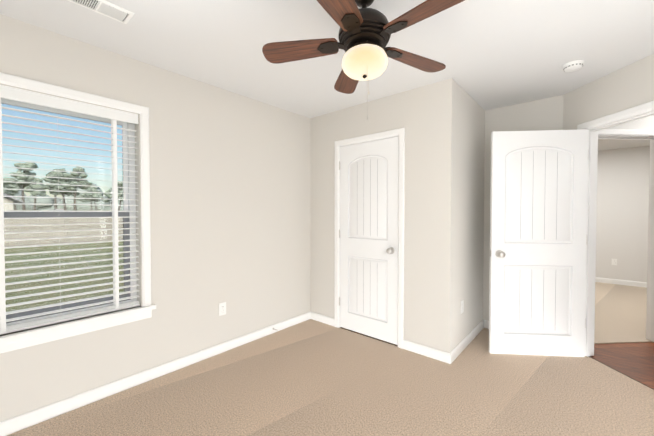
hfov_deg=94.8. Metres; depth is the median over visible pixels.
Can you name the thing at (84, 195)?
pine tree
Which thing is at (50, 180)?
pine tree
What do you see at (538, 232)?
bedroom door
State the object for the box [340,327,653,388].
floor
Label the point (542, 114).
wall
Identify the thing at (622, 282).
baseboard
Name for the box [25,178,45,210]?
pine tree
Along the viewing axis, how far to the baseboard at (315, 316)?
3.54 m
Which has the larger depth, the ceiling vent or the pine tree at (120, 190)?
the pine tree at (120, 190)
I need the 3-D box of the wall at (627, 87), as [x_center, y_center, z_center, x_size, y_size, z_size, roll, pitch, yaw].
[2.401,0.042,2.167,0.120,2.440,1.649,0,1,-4]
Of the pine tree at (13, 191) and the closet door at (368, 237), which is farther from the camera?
the pine tree at (13, 191)
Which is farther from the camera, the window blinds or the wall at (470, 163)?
the wall at (470, 163)
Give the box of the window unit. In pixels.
[0,72,155,353]
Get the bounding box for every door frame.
[334,128,404,348]
[577,101,653,356]
[598,129,653,341]
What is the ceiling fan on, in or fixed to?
hanging from the ceiling
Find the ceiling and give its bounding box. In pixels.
[0,0,653,150]
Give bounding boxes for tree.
[3,162,44,210]
[3,184,11,194]
[10,178,21,209]
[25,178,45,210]
[42,168,67,209]
[49,172,79,209]
[60,167,92,210]
[80,185,93,209]
[85,187,104,209]
[101,187,111,209]
[117,180,122,210]
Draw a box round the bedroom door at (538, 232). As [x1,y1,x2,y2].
[489,129,587,356]
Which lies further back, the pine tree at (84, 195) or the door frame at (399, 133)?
the pine tree at (84, 195)
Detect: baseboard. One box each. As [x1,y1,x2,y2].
[0,311,311,435]
[312,312,333,325]
[403,340,447,362]
[448,320,487,363]
[595,277,640,286]
[641,282,646,287]
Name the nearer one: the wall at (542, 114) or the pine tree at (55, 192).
the wall at (542, 114)
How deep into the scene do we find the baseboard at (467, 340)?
2.91 m
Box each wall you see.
[0,14,310,421]
[310,78,456,352]
[454,84,484,347]
[483,95,562,320]
[563,54,653,129]
[595,146,649,281]
[605,115,653,129]
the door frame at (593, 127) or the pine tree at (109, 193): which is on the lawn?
the pine tree at (109, 193)
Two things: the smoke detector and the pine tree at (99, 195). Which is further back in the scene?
the pine tree at (99, 195)
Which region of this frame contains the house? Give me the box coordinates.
[3,193,22,209]
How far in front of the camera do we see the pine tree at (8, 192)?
34.21 m
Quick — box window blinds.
[0,85,139,334]
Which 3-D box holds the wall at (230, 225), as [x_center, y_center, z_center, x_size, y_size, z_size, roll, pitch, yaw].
[-0.007,0.306,4.036,0.180,3.040,9.240,1,1,41]
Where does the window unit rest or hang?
in the wall at (230, 225)
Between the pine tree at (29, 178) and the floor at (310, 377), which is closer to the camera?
the floor at (310, 377)
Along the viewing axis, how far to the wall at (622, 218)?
5.38 m
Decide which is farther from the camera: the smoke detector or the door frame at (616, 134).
the door frame at (616, 134)
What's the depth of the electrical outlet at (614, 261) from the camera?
5.46 m
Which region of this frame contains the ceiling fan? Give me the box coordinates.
[262,0,464,119]
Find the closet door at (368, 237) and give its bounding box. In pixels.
[339,137,397,344]
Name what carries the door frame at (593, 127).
attached to the wall at (627, 87)
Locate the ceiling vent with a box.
[68,0,134,23]
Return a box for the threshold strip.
[589,356,653,389]
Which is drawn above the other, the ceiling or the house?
the ceiling
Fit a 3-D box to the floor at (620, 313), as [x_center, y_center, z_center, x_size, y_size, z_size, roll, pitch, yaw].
[3.875,1.229,4.189,5.500,0.012,3.700,1,1,41]
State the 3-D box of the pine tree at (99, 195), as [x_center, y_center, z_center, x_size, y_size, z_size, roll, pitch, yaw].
[-35.820,-1.961,46.646,2.234,5.737,2.386,1,1,41]
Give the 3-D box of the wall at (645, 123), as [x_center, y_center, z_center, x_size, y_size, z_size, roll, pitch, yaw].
[4.203,0.024,3.079,3.600,2.440,0.120,0,1,-4]
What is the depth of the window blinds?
1.98 m
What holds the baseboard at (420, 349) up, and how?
attached to the wall at (424, 117)
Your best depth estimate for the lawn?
9.14 m
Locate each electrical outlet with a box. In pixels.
[219,302,225,315]
[461,300,463,313]
[612,259,616,264]
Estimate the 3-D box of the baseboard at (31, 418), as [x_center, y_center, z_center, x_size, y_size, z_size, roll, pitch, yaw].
[-1.542,1.219,2.142,0.015,0.088,4.100,1,1,41]
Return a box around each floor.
[7,319,653,435]
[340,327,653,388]
[594,282,652,343]
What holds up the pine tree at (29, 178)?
on the lawn
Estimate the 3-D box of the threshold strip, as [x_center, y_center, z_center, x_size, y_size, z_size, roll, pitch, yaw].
[2.394,1.261,2.325,0.008,0.006,0.810,0,1,-4]
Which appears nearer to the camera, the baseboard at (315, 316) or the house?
the baseboard at (315, 316)
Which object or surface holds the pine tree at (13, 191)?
on the lawn
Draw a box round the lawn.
[4,221,123,314]
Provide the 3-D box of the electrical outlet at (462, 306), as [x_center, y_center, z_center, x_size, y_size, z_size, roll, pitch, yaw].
[1.271,0.834,2.828,0.007,0.115,0.070,1,1,41]
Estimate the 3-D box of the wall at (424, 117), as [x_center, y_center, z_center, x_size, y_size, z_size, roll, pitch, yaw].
[0.468,0.023,3.167,1.670,2.440,0.120,1,1,41]
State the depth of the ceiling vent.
1.68 m
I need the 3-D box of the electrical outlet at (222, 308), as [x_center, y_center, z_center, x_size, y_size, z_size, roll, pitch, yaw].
[-0.970,0.845,2.796,0.007,0.115,0.070,1,1,41]
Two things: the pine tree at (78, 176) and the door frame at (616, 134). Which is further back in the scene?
the pine tree at (78, 176)
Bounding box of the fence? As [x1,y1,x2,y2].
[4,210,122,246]
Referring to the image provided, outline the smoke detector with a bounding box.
[562,60,584,71]

